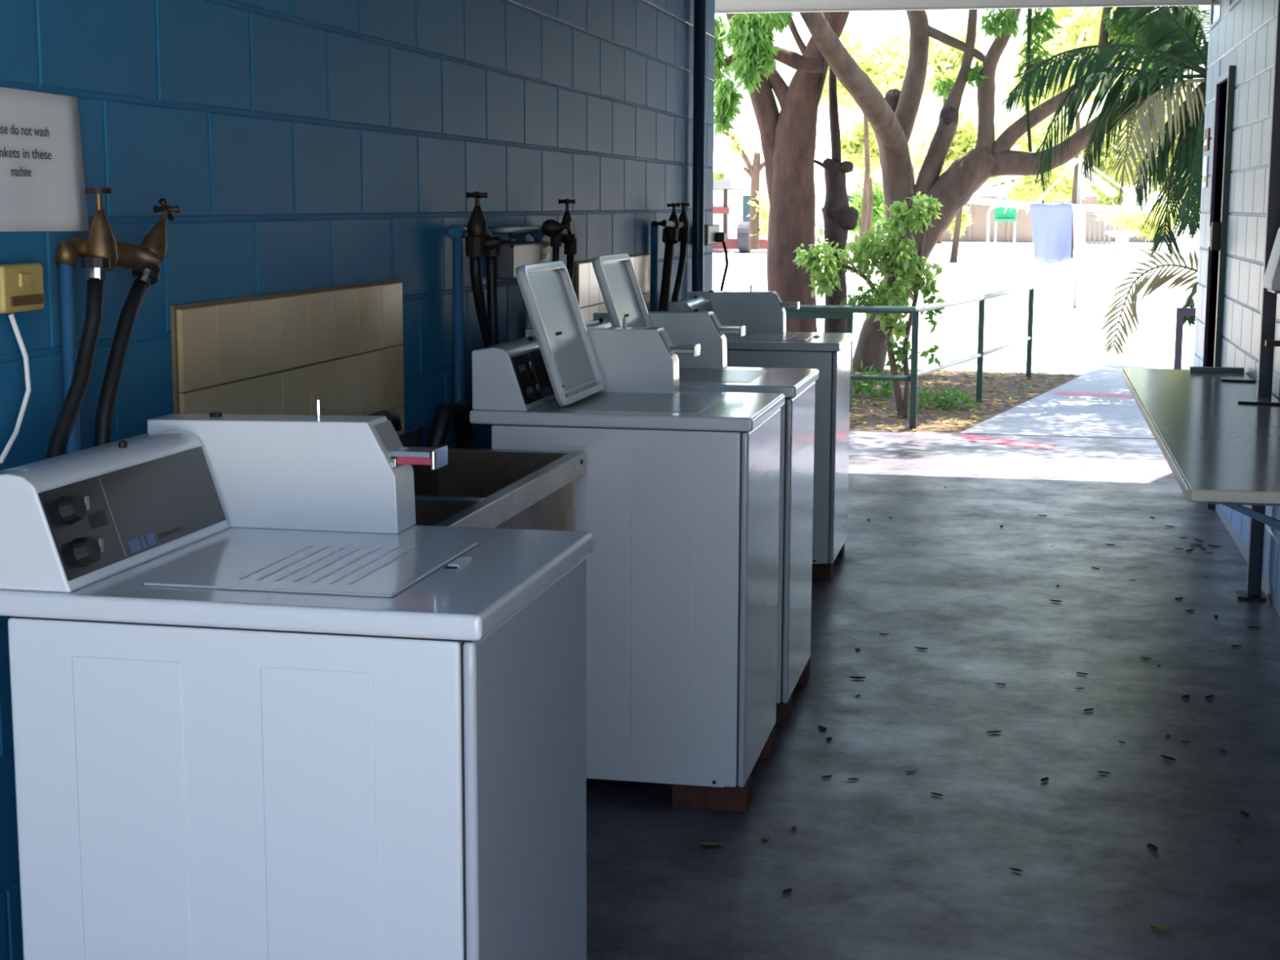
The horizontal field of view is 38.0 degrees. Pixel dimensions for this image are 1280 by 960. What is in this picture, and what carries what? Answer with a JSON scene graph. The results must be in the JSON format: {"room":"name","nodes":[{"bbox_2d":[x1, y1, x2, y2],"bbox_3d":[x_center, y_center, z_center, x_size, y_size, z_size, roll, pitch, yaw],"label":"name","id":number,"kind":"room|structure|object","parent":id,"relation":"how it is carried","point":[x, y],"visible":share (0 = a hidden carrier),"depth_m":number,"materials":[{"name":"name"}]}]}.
{"room":"laundry","nodes":[
{"label":"laundry","id":0,"kind":"room"},
{"bbox_2d":[0,0,715,959],"bbox_3d":[-0.847,-0.378,3.710,0.203,2.750,10.748,2,9,12],"label":"wall","id":1,"kind":"structure","parent":0,"point":[299,144],"depth_m":4.05,"materials":[{"name":"blue brick"}]},
{"bbox_2d":[0,262,44,464],"bbox_3d":[-0.924,-0.175,2.767,0.040,0.291,0.118,2,9,12],"label":"power outlet","id":2,"kind":"object","parent":1,"relation":"attached to","point":[21,284],"visible":1,"depth_m":2.75,"materials":[{"name":"plastic"}]},
{"bbox_2d":[18,272,31,287],"bbox_3d":[-0.907,-0.295,2.744,0.006,0.020,0.030,2,9,12],"label":"switch","id":3,"kind":"object","parent":2,"relation":"attached to","point":[24,278],"depth_m":2.74,"materials":[{"name":"plastic"}]},
{"bbox_2d":[0,86,88,231],"bbox_3d":[-0.916,-0.482,2.814,0.011,0.213,0.305,2,9,12],"label":"paper notice","id":4,"kind":"object","parent":1,"relation":"attached to","point":[42,180],"visible":1,"depth_m":2.84,"materials":[{"name":"white paper"}]},
{"bbox_2d":[54,187,180,453],"bbox_3d":[-0.836,0.260,3.087,0.085,1.472,0.296,2,9,12],"label":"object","id":5,"kind":"object","parent":1,"relation":"attached to","point":[100,242],"visible":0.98,"depth_m":2.89,"materials":[{"name":"gold metal"}]},
{"bbox_2d":[45,257,111,458],"bbox_3d":[-0.850,0.065,2.829,0.044,0.795,0.251,1,8,5],"label":"hose","id":6,"kind":"object","parent":5,"relation":"attached to","point":[96,267],"visible":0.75,"depth_m":2.83,"materials":[{"name":"black rubber"}]},
{"bbox_2d":[93,263,160,446],"bbox_3d":[-0.820,0.045,2.993,0.045,0.786,0.245,1,9,7],"label":"hose","id":7,"kind":"object","parent":5,"relation":"hanging from","point":[143,278],"visible":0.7,"depth_m":2.93,"materials":[{"name":"black rubber"}]},
{"bbox_2d":[169,279,404,434],"bbox_3d":[-0.700,-0.166,3.912,0.016,0.462,1.214,2,9,12],"label":"tile backsplash","id":8,"kind":"structure","parent":1,"relation":"attached to","point":[341,347],"depth_m":3.81,"materials":[{"name":"brown tile"}]},
{"bbox_2d":[444,224,546,446],"bbox_3d":[-0.386,-0.039,5.379,0.038,1.393,1.033,2,9,12],"label":"pipe","id":9,"kind":"object","parent":1,"relation":"attached to","point":[457,233],"visible":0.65,"depth_m":4.87,"materials":[{"name":"metal"}]},
{"bbox_2d":[466,191,515,251],"bbox_3d":[-0.393,-0.680,4.891,0.137,0.156,0.074,-4,10,-28],"label":"faucet","id":10,"kind":"object","parent":9,"relation":"attached to","point":[477,224],"visible":0.97,"depth_m":4.85,"materials":[{"name":"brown metal"}]},
{"bbox_2d":[465,235,493,426],"bbox_3d":[-0.408,-0.267,4.969,0.055,0.766,0.195,3,9,15],"label":"hose","id":11,"kind":"object","parent":10,"relation":"attached to","point":[474,246],"visible":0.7,"depth_m":4.87,"materials":[{"name":"black rubber"}]},
{"bbox_2d":[483,235,500,346],"bbox_3d":[-0.392,-0.271,5.004,0.048,0.763,0.075,2,9,12],"label":"hose","id":12,"kind":"object","parent":10,"relation":"attached to","point":[491,268],"visible":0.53,"depth_m":4.96,"materials":[{"name":"black rubber"}]},
{"bbox_2d":[542,198,576,243],"bbox_3d":[-0.226,-0.790,5.679,0.096,0.137,0.255,2,9,12],"label":"faucet","id":13,"kind":"object","parent":9,"relation":"attached to","point":[550,228],"visible":0.98,"depth_m":5.58,"materials":[{"name":"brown metal"}]},
{"bbox_2d":[550,231,561,261],"bbox_3d":[-0.254,-0.375,5.681,0.042,0.770,0.082,1,8,4],"label":"hose","id":14,"kind":"object","parent":13,"relation":"attached to","point":[556,241],"visible":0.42,"depth_m":5.65,"materials":[{"name":"black rubber"}]},
{"bbox_2d":[564,238,576,283],"bbox_3d":[-0.230,-0.378,5.801,0.045,0.742,0.208,2,9,9],"label":"hose","id":15,"kind":"object","parent":13,"relation":"attached to","point":[570,249],"visible":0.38,"depth_m":5.83,"materials":[{"name":"black rubber"}]},
{"bbox_2d":[496,240,550,279],"bbox_3d":[-0.338,-0.651,5.494,0.056,0.100,0.430,2,9,12],"label":"switch box","id":16,"kind":"object","parent":1,"relation":"attached to","point":[524,253],"visible":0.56,"depth_m":5.34,"materials":[{"name":"grey plastic"}]},
{"bbox_2d":[573,252,650,321],"bbox_3d":[-0.090,-0.584,6.809,0.016,0.462,1.214,2,9,12],"label":"tile backsplash","id":17,"kind":"structure","parent":1,"relation":"attached to","point":[589,298],"depth_m":6.41,"materials":[{"name":"brown tile"}]},
{"bbox_2d":[650,202,689,311],"bbox_3d":[0.113,-0.396,7.579,0.090,1.456,0.366,3,9,16],"label":"faucet","id":18,"kind":"object","parent":1,"relation":"attached to","point":[682,223],"visible":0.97,"depth_m":7.42,"materials":[{"name":"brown metal"}]},
{"bbox_2d":[658,226,679,311],"bbox_3d":[0.094,-0.627,7.432,0.080,0.760,0.220,3,9,17],"label":"hose","id":19,"kind":"object","parent":18,"relation":"attached to","point":[670,235],"visible":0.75,"depth_m":7.40,"materials":[{"name":"black rubber"}]},
{"bbox_2d":[671,229,689,302],"bbox_3d":[0.138,-0.649,7.611,0.082,0.751,0.262,2,9,14],"label":"hose","id":20,"kind":"object","parent":18,"relation":"attached to","point":[683,237],"visible":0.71,"depth_m":7.62,"materials":[{"name":"black rubber"}]},
{"bbox_2d":[691,0,706,291],"bbox_3d":[0.258,-1.075,8.264,0.054,2.700,0.053,2,9,12],"label":"downpipe","id":21,"kind":"object","parent":1,"relation":"attached to","point":[700,6],"visible":0.48,"depth_m":8.18,"materials":[{"name":"blue metal"}]},
{"bbox_2d":[703,224,728,291],"bbox_3d":[0.328,-0.918,8.555,0.110,0.506,0.367,2,9,12],"label":"switch box","id":22,"kind":"object","parent":1,"relation":"attached to","point":[712,236],"visible":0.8,"depth_m":8.54,"materials":[{"name":"grey plastic"}]},
{"bbox_2d":[586,430,1279,959],"bbox_3d":[-0.362,0.749,5.567,5.500,0.120,14.420,2,9,12],"label":"floor","id":23,"kind":"structure","parent":0,"point":[877,865],"depth_m":5.14,"materials":[{"name":"concrete"}]},
{"bbox_2d":[397,426,585,531],"bbox_3d":[-0.494,0.450,3.932,0.430,0.950,1.485,2,9,12],"label":"sink","id":24,"kind":"object","parent":23,"relation":"on","point":[477,487],"visible":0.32,"depth_m":4.43,"materials":[{"name":"silver metal"}]},
{"bbox_2d":[364,410,401,431],"bbox_3d":[-0.616,-0.071,4.090,0.032,0.134,0.404,3,9,17],"label":"tap","id":25,"kind":"object","parent":24,"relation":"on","point":[395,419],"visible":0.29,"depth_m":4.23,"materials":[{"name":"grey metal"}]},
{"bbox_2d":[699,842,720,846],"bbox_3d":[0.166,0.860,4.392,0.050,0.005,0.025,0,8,-1],"label":"dry leaf","id":26,"kind":"object","parent":23,"relation":"on","point":[703,843],"visible":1,"depth_m":4.40,"materials":[{"name":"brown plant"}]},
{"bbox_2d":[671,776,752,812],"bbox_3d":[0.182,0.786,4.694,0.190,0.066,0.100,2,9,12],"label":"brick","id":27,"kind":"object","parent":23,"relation":"on","point":[735,799],"visible":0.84,"depth_m":4.64,"materials":[{"name":"brown brick"}]},
{"bbox_2d":[758,726,776,759],"bbox_3d":[0.277,0.720,5.144,0.190,0.066,0.100,2,9,12],"label":"brick","id":28,"kind":"object","parent":23,"relation":"on","point":[769,748],"visible":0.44,"depth_m":5.08,"materials":[{"name":"brown brick"}]},
{"bbox_2d":[775,694,791,724],"bbox_3d":[0.347,0.670,5.478,0.190,0.066,0.100,2,9,12],"label":"brick","id":29,"kind":"object","parent":23,"relation":"on","point":[784,711],"visible":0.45,"depth_m":5.42,"materials":[{"name":"brown brick"}]},
{"bbox_2d":[796,657,809,684],"bbox_3d":[0.441,0.605,5.923,0.190,0.066,0.100,2,9,12],"label":"brick","id":30,"kind":"object","parent":23,"relation":"on","point":[805,676],"visible":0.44,"depth_m":5.86,"materials":[{"name":"brown brick"}]},
{"bbox_2d":[811,561,833,579],"bbox_3d":[0.686,0.361,7.571,0.190,0.066,0.100,2,9,12],"label":"brick","id":31,"kind":"object","parent":23,"relation":"on","point":[820,571],"visible":0.36,"depth_m":7.51,"materials":[{"name":"brown brick"}]},
{"bbox_2d":[836,542,844,558],"bbox_3d":[0.784,0.292,8.035,0.190,0.066,0.100,2,9,12],"label":"brick","id":32,"kind":"object","parent":23,"relation":"on","point":[841,553],"visible":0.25,"depth_m":7.98,"materials":[{"name":"brown brick"}]},
{"bbox_2d":[951,433,1056,449],"bbox_3d":[2.296,-0.243,11.890,0.287,0.003,0.862,-7,11,-39],"label":"painted line","id":33,"kind":"object","parent":23,"relation":"on","point":[963,437],"visible":1,"depth_m":11.91,"materials":[{"name":"red paint"}]},
{"bbox_2d":[1146,843,1158,851],"bbox_3d":[1.207,0.865,4.382,0.024,0.007,0.048,-1,9,-6],"label":"dry leaf","id":34,"kind":"object","parent":23,"relation":"on","point":[1149,846],"visible":1,"depth_m":4.39,"materials":[{"name":"brown plant"}]},
{"bbox_2d":[1151,925,1172,930],"bbox_3d":[1.091,0.938,3.895,0.043,0.004,0.022,4,9,23],"label":"dry leaf","id":35,"kind":"object","parent":23,"relation":"on","point":[1153,926],"visible":1,"depth_m":3.90,"materials":[{"name":"brown plant"}]},
{"bbox_2d":[1234,0,1279,600],"bbox_3d":[2.369,-0.881,7.012,0.107,2.700,0.120,2,9,12],"label":"steel post","id":36,"kind":"object","parent":23,"relation":"on","point":[1268,300],"visible":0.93,"depth_m":7.03,"materials":[{"name":"black metal"}]},
{"bbox_3d":[-0.732,1.089,2.633,0.190,0.066,0.100,2,9,12],"label":"brick","id":37,"kind":"object","parent":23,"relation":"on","visible":0},
{"bbox_2d":[0,399,593,959],"bbox_3d":[-0.484,0.471,2.744,0.710,1.125,0.622,2,9,12],"label":"washing machine","id":38,"kind":"object","parent":37,"relation":"on","point":[262,708],"visible":1,"depth_m":2.46,"materials":[{"name":"white metal"}]},
{"bbox_2d":[87,509,108,529],"bbox_3d":[-0.743,0.054,2.552,0.007,0.020,0.045,2,9,12],"label":"switch plate","id":39,"kind":"object","parent":38,"relation":"attached to","point":[97,519],"depth_m":2.55,"materials":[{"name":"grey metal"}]},
{"bbox_2d":[158,526,182,537],"bbox_3d":[-0.690,0.077,2.736,0.002,0.006,0.075,2,9,12],"label":"print","id":40,"kind":"object","parent":38,"relation":"on","point":[163,531],"depth_m":2.74,"materials":[{"name":"grey metal"}]},
{"bbox_3d":[-0.263,0.771,4.785,0.190,0.066,0.100,2,9,12],"label":"brick","id":41,"kind":"object","parent":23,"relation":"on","visible":0},
{"bbox_2d":[469,260,784,787],"bbox_3d":[-0.016,0.077,4.878,0.710,1.282,0.610,2,9,12],"label":"washing machine","id":42,"kind":"object","parent":41,"relation":"on","point":[677,494],"visible":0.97,"depth_m":4.61,"materials":[{"name":"white metal"}]},
{"bbox_2d":[426,400,472,448],"bbox_3d":[-0.481,0.285,4.788,0.093,0.985,0.208,2,9,12],"label":"hose","id":43,"kind":"object","parent":42,"relation":"attached to","point":[460,410],"visible":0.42,"depth_m":4.67,"materials":[{"name":"black rubber"}]},
{"bbox_2d":[528,371,534,380],"bbox_3d":[-0.275,-0.264,4.704,0.007,0.020,0.045,2,9,12],"label":"switch plate","id":44,"kind":"object","parent":42,"relation":"attached to","point":[531,375],"depth_m":4.70,"materials":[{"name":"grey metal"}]},
{"bbox_3d":[-0.094,0.656,5.564,0.190,0.066,0.100,2,9,12],"label":"brick","id":45,"kind":"object","parent":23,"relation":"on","visible":0},
{"bbox_2d":[584,253,818,703],"bbox_3d":[0.151,-0.037,5.650,0.710,1.282,0.595,2,9,12],"label":"washing machine","id":46,"kind":"object","parent":45,"relation":"on","point":[615,275],"visible":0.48,"depth_m":5.56,"materials":[{"name":"white metal"}]},
{"bbox_3d":[0.255,0.346,7.659,0.190,0.066,0.100,2,9,12],"label":"brick","id":47,"kind":"object","parent":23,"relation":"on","visible":0},
{"bbox_2d":[667,284,853,564],"bbox_3d":[0.502,-0.254,7.766,0.710,1.091,0.610,2,9,12],"label":"washing machine","id":48,"kind":"object","parent":47,"relation":"on","point":[766,343],"visible":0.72,"depth_m":7.48,"materials":[{"name":"white metal"}]},
{"bbox_2d":[1192,0,1279,616],"bbox_3d":[2.206,-0.705,5.446,0.200,2.909,10.650,2,9,12],"label":"wall","id":49,"kind":"structure","parent":0,"point":[1244,37],"depth_m":8.45,"materials":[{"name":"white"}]},
{"bbox_2d":[715,0,1213,13],"bbox_3d":[2.408,-2.790,10.500,8.700,0.250,0.142,2,9,12],"label":"trim","id":50,"kind":"structure","parent":49,"relation":"attached to","point":[722,6],"depth_m":10.63,"materials":[{"name":"white paint"}]},
{"bbox_2d":[1120,368,1279,530],"bbox_3d":[2.029,-0.114,6.505,0.517,0.248,3.660,2,9,12],"label":"countertop","id":51,"kind":"structure","parent":49,"relation":"attached to","point":[1219,450],"depth_m":5.97,"materials":[{"name":"laminate"}]},
{"bbox_2d":[1189,366,1244,373],"bbox_3d":[2.516,-0.480,8.119,0.225,0.022,0.050,2,9,12],"label":"batten","id":52,"kind":"object","parent":51,"relation":"on","point":[1192,369],"visible":1,"depth_m":8.10,"materials":[{"name":"grey plastic"}]},
{"bbox_2d":[1202,155,1208,187],"bbox_3d":[3.133,-1.708,10.312,0.014,0.170,0.220,2,9,12],"label":"door sign","id":53,"kind":"object","parent":49,"relation":"attached to","point":[1206,159],"visible":1,"depth_m":10.25,"materials":[{"name":"white paper"}]},
{"bbox_2d":[1204,128,1210,151],"bbox_3d":[3.133,-1.881,10.286,0.014,0.120,0.220,2,9,12],"label":"plaque","id":54,"kind":"object","parent":49,"relation":"attached to","point":[1206,139],"visible":1,"depth_m":10.22,"materials":[{"name":"brown"}]},
{"bbox_2d":[1209,0,1222,29],"bbox_3d":[3.125,-2.580,10.060,0.024,0.230,0.560,2,9,12],"label":"window","id":55,"kind":"structure","parent":49,"relation":"in","point":[1215,9],"depth_m":10.11,"materials":[{"name":"glass"}]},
{"bbox_2d":[1202,65,1235,509],"bbox_3d":[2.988,-0.986,9.535,0.215,2.170,0.830,2,9,12],"label":"door","id":56,"kind":"structure","parent":49,"relation":"in","point":[1218,231],"depth_m":9.16,"materials":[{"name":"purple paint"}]},
{"bbox_2d":[1228,0,1241,10],"bbox_3d":[2.913,-2.431,9.053,0.024,0.230,0.580,2,9,12],"label":"window","id":57,"kind":"structure","parent":49,"relation":"in","point":[1233,3],"depth_m":9.19,"materials":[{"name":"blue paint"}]},
{"bbox_2d":[1262,226,1279,293],"bbox_3d":[2.321,-0.814,6.732,0.090,0.268,0.260,2,9,12],"label":"wall dispenser","id":58,"kind":"object","parent":49,"relation":"attached to","point":[1271,281],"visible":1,"depth_m":6.70,"materials":[{"name":"white plastic"}]},
{"bbox_2d":[1265,340,1279,346],"bbox_3d":[2.322,-0.497,6.769,0.089,0.070,0.080,2,9,12],"label":"wall bracket","id":59,"kind":"object","parent":49,"relation":"attached to","point":[1268,343],"visible":1,"depth_m":6.75,"materials":[{"name":"grey metal"}]},
{"label":"outside","id":60,"kind":"structure","parent":0,"visible":0},
{"bbox_2d":[711,184,1199,375],"bbox_3d":[11.221,-7.912,53.259,180.000,3.139,190.000,2,9,12],"label":"ground","id":61,"kind":"structure","parent":60,"point":[1064,340],"depth_m":24.84,"materials":[{"name":"white"}]},
{"bbox_2d":[713,137,724,179],"bbox_3d":[3.446,-10.073,63.566,4.137,3.534,3.998,2,9,12],"label":"tree","id":62,"kind":"object","parent":61,"relation":"on","point":[716,175],"visible":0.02,"depth_m":62.95,"materials":[{"name":"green plant"}]},
{"bbox_2d":[712,178,767,252],"bbox_3d":[0.465,-5.717,40.195,5.000,1.518,2.520,2,9,12],"label":"trailer","id":63,"kind":"object","parent":61,"relation":"on","point":[727,208],"visible":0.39,"depth_m":39.06,"materials":[{"name":"grey"}]},
{"bbox_2d":[721,124,769,249],"bbox_3d":[2.181,-5.646,35.888,1.241,2.390,0.666,1,8,4],"label":"tree","id":64,"kind":"object","parent":61,"relation":"on","point":[753,171],"visible":0.81,"depth_m":35.82,"materials":[{"name":"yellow plant"}]},
{"bbox_2d":[713,11,849,332],"bbox_3d":[0.042,-4.521,16.180,5.526,7.628,6.620,3,9,18],"label":"tree","id":65,"kind":"object","parent":61,"relation":"on","point":[788,136],"visible":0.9,"depth_m":15.68,"materials":[{"name":"brown plant"}]},
{"bbox_2d":[712,133,932,226],"bbox_3d":[5.910,-9.168,57.289,6.744,2.917,7.400,2,9,12],"label":"house","id":66,"kind":"structure","parent":61,"relation":"on","point":[725,162],"depth_m":54.83,"materials":[{"name":"beige"}]},
{"bbox_2d":[827,113,880,239],"bbox_3d":[5.070,-6.631,41.244,1.873,3.123,1.749,-4,9,-24],"label":"tree","id":67,"kind":"object","parent":61,"relation":"on","point":[852,143],"visible":0.52,"depth_m":40.90,"materials":[{"name":"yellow plant"}]},
{"bbox_2d":[848,177,886,235],"bbox_3d":[5.452,-6.399,43.523,1.664,1.375,1.249,0,8,-4],"label":"shrub","id":68,"kind":"object","parent":61,"relation":"on","point":[878,208],"visible":0.34,"depth_m":43.36,"materials":[{"name":"green plant"}]},
{"bbox_2d":[847,204,887,239],"bbox_3d":[6.004,-6.277,45.316,2.167,0.931,0.100,2,9,12],"label":"fence","id":69,"kind":"object","parent":61,"relation":"on","point":[850,236],"visible":0.02,"depth_m":45.51,"materials":[{"name":"beige"}]},
{"bbox_2d":[802,26,935,266],"bbox_3d":[4.023,-5.982,33.248,2.414,4.556,2.050,2,9,9],"label":"tree","id":70,"kind":"object","parent":61,"relation":"on","point":[886,64],"visible":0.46,"depth_m":32.77,"materials":[{"name":"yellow plant"}]},
{"bbox_2d":[902,17,993,243],"bbox_3d":[6.965,-7.989,42.887,2.085,5.241,1.657,-6,10,-35],"label":"tree","id":71,"kind":"object","parent":61,"relation":"on","point":[947,60],"visible":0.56,"depth_m":42.34,"materials":[{"name":"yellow plant"}]},
{"bbox_2d":[911,121,1004,191],"bbox_3d":[9.795,-10.361,62.466,5.179,3.335,4.204,2,9,12],"label":"tree","id":72,"kind":"object","parent":61,"relation":"on","point":[917,131],"visible":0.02,"depth_m":62.41,"materials":[{"name":"grey plant"}]},
{"bbox_2d":[946,204,973,239],"bbox_3d":[7.213,-5.811,41.998,0.644,1.024,0.630,2,9,12],"label":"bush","id":73,"kind":"object","parent":61,"relation":"on","point":[965,215],"visible":0.38,"depth_m":41.94,"materials":[{"name":"yellow plant"}]},
{"bbox_2d":[907,107,1021,262],"bbox_3d":[5.915,-5.554,35.116,2.588,3.083,2.109,2,9,12],"label":"tree","id":74,"kind":"object","parent":61,"relation":"on","point":[964,140],"visible":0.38,"depth_m":34.66,"materials":[{"name":"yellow plant"}]},
{"bbox_2d":[849,368,1080,433],"bbox_3d":[0.344,-0.694,15.221,6.500,0.100,4.980,2,9,12],"label":"garden bed","id":75,"kind":"object","parent":61,"relation":"on","point":[872,422],"visible":0.18,"depth_m":14.29,"materials":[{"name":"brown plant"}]},
{"bbox_2d":[786,311,853,411],"bbox_3d":[0.741,-0.881,13.757,1.654,0.744,0.050,2,9,12],"label":"rail","id":76,"kind":"object","parent":75,"relation":"on","point":[849,316],"visible":0.1,"depth_m":13.56,"materials":[{"name":"metal"}]},
{"bbox_2d":[813,66,858,333],"bbox_3d":[1.666,-2.518,16.200,0.491,3.238,0.259,2,9,12],"label":"tree","id":77,"kind":"object","parent":75,"relation":"on","point":[839,218],"visible":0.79,"depth_m":16.13,"materials":[{"name":"brown plant"}]},
{"bbox_2d":[792,191,946,417],"bbox_3d":[1.614,-1.227,13.181,1.098,1.622,0.426,2,9,15],"label":"sapling","id":78,"kind":"object","parent":75,"relation":"on","point":[898,268],"visible":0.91,"depth_m":13.09,"materials":[{"name":"green plant"}]},
{"bbox_2d":[784,284,1034,429],"bbox_3d":[2.241,-0.959,13.975,4.740,0.845,1.599,-8,12,-44],"label":"railing","id":79,"kind":"object","parent":75,"relation":"on","point":[913,378],"visible":0.56,"depth_m":12.70,"materials":[{"name":"metal"}]},
{"bbox_2d":[851,359,982,410],"bbox_3d":[1.652,-0.770,14.588,2.513,0.364,0.780,9,12,44],"label":"groundcover","id":80,"kind":"object","parent":75,"relation":"on","point":[947,398],"visible":0.37,"depth_m":13.89,"materials":[{"name":"green plant"}]},
{"bbox_2d":[849,368,1075,430],"bbox_3d":[1.620,-0.686,14.755,3.704,0.025,4.652,2,9,12],"label":"leaf litter","id":81,"kind":"object","parent":75,"relation":"on","point":[942,371],"visible":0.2,"depth_m":14.70,"materials":[{"name":"brown plant"}]},
{"bbox_2d":[942,200,1034,242],"bbox_3d":[8.068,-6.094,43.876,2.448,1.056,0.100,2,9,12],"label":"fence","id":82,"kind":"object","parent":61,"relation":"on","point":[977,231],"visible":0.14,"depth_m":43.83,"materials":[{"name":"brown paint"}]},
{"bbox_2d":[986,205,999,248],"bbox_3d":[7.795,-5.586,40.901,0.336,0.964,0.060,2,9,12],"label":"rail","id":83,"kind":"object","parent":61,"relation":"on","point":[991,206],"visible":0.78,"depth_m":40.90,"materials":[{"name":"white metal"}]},
{"bbox_2d":[799,5,1205,372],"bbox_3d":[4.080,-4.630,15.854,6.855,8.011,8.893,2,9,12],"label":"tree","id":84,"kind":"object","parent":61,"relation":"on","point":[891,118],"visible":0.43,"depth_m":16.37,"materials":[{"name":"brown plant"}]},
{"bbox_2d":[994,198,1016,246],"bbox_3d":[8.201,-5.795,41.812,0.480,1.066,0.490,2,9,12],"label":"sign","id":85,"kind":"object","parent":61,"relation":"on","point":[1011,215],"visible":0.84,"depth_m":41.96,"materials":[{"name":"green plastic"}]},
{"bbox_2d":[994,108,1088,182],"bbox_3d":[13.045,-10.701,62.126,4.287,4.055,4.525,7,11,39],"label":"tree","id":86,"kind":"object","parent":61,"relation":"on","point":[1037,131],"visible":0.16,"depth_m":60.51,"materials":[{"name":"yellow plant"}]},
{"bbox_2d":[994,142,1093,214],"bbox_3d":[8.498,-5.846,38.890,1.720,2.388,1.871,-3,9,-24],"label":"tree","id":87,"kind":"object","parent":61,"relation":"on","point":[1020,190],"visible":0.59,"depth_m":38.44,"materials":[{"name":"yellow plant"}]},
{"bbox_2d":[971,160,1117,204],"bbox_3d":[10.492,-7.614,50.358,4.486,1.940,4.800,2,9,12],"label":"shed","id":88,"kind":"object","parent":61,"relation":"on","point":[1097,181],"visible":0.25,"depth_m":48.29,"materials":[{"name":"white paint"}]},
{"bbox_2d":[967,154,1152,308],"bbox_3d":[5.329,-3.239,24.281,2.597,1.991,0.222,2,9,12],"label":"clothesline","id":89,"kind":"object","parent":61,"relation":"on","point":[975,200],"visible":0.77,"depth_m":24.18,"materials":[{"name":"white metal"}]},
{"bbox_2d":[1029,203,1072,263],"bbox_3d":[5.324,-3.200,24.152,0.550,0.779,0.168,2,9,12],"label":"towel","id":90,"kind":"object","parent":89,"relation":"hanging from","point":[1051,223],"visible":1,"depth_m":24.13,"materials":[{"name":"blue fabric"}]},
{"bbox_2d":[1072,206,1085,275],"bbox_3d":[5.681,-3.092,24.092,0.185,0.891,0.168,2,9,12],"label":"towel","id":91,"kind":"object","parent":89,"relation":"hanging from","point":[1078,212],"visible":1,"depth_m":24.07,"materials":[{"name":"white fabric"}]},
{"bbox_2d":[996,6,1143,257],"bbox_3d":[8.554,-6.995,36.337,3.319,5.494,3.457,2,9,12],"label":"tree","id":92,"kind":"object","parent":61,"relation":"on","point":[1081,25],"visible":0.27,"depth_m":35.55,"materials":[{"name":"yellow plant"}]},
{"bbox_2d":[959,362,1192,439],"bbox_3d":[4.215,-0.645,14.980,2.305,0.104,6.386,3,9,18],"label":"path","id":93,"kind":"structure","parent":61,"relation":"on","point":[1047,414],"depth_m":13.50,"materials":[{"name":"concrete"}]},
{"bbox_2d":[1054,391,1133,398],"bbox_3d":[3.858,-0.664,14.753,1.125,0.006,0.294,4,9,24],"label":"painted line","id":94,"kind":"object","parent":93,"relation":"on","point":[1060,393],"visible":0.64,"depth_m":14.83,"materials":[{"name":"red paint"}]},
{"bbox_2d":[1094,246,1198,356],"bbox_3d":[4.146,-1.184,13.507,1.775,1.471,0.486,-2,9,-15],"label":"young palm","id":95,"kind":"object","parent":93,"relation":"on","point":[1157,282],"visible":0.48,"depth_m":13.45,"materials":[{"name":"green plant"}]},
{"bbox_2d":[1173,307,1195,369],"bbox_3d":[4.202,-0.720,12.432,1.225,0.840,0.040,2,9,12],"label":"rail","id":96,"kind":"object","parent":93,"relation":"on","point":[1180,312],"visible":0.44,"depth_m":12.49,"materials":[{"name":"grey metal"}]},
{"bbox_2d":[1085,216,1111,244],"bbox_3d":[10.422,-5.687,42.403,0.599,0.648,0.070,2,9,12],"label":"wire crate","id":97,"kind":"object","parent":61,"relation":"on","point":[1089,242],"visible":0.6,"depth_m":42.40,"materials":[{"name":"grey plastic"}]},
{"bbox_2d":[996,5,1209,262],"bbox_3d":[4.090,-2.218,14.595,2.580,3.195,2.262,2,9,12],"label":"palm tree","id":98,"kind":"object","parent":61,"relation":"on","point":[1158,28],"visible":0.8,"depth_m":13.96,"materials":[{"name":"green plant"}]},
{"bbox_2d":[1104,231,1139,253],"bbox_3d":[9.965,-4.915,38.477,0.720,0.461,0.720,2,9,12],"label":"stool","id":99,"kind":"object","parent":61,"relation":"on","point":[1122,245],"visible":0.99,"depth_m":38.32,"materials":[{"name":"white"}]},
{"bbox_2d":[1072,96,1179,205],"bbox_3d":[15.707,-10.697,61.073,3.531,4.387,3.679,-2,9,-17],"label":"tree","id":100,"kind":"object","parent":61,"relation":"on","point":[1108,200],"visible":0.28,"depth_m":60.56,"materials":[{"name":"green plant"}]},
{"bbox_2d":[1085,211,1174,242],"bbox_3d":[11.445,-5.955,43.702,2.166,0.833,0.100,2,9,12],"label":"fence","id":101,"kind":"object","parent":61,"relation":"on","point":[1131,239],"visible":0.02,"depth_m":43.80,"materials":[{"name":"brown paint"}]},
{"bbox_2d":[1093,196,1191,241],"bbox_3d":[10.871,-5.624,40.160,2.096,1.018,1.701,2,9,12],"label":"shrub","id":102,"kind":"object","parent":61,"relation":"on","point":[1136,222],"visible":0.58,"depth_m":39.98,"materials":[{"name":"yellow plant"}]},
{"bbox_2d":[1137,79,1199,213],"bbox_3d":[17.998,-10.683,60.674,4.020,4.807,3.829,2,9,12],"label":"tree","id":103,"kind":"object","parent":61,"relation":"on","point":[1182,91],"visible":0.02,"depth_m":60.31,"materials":[{"name":"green plant"}]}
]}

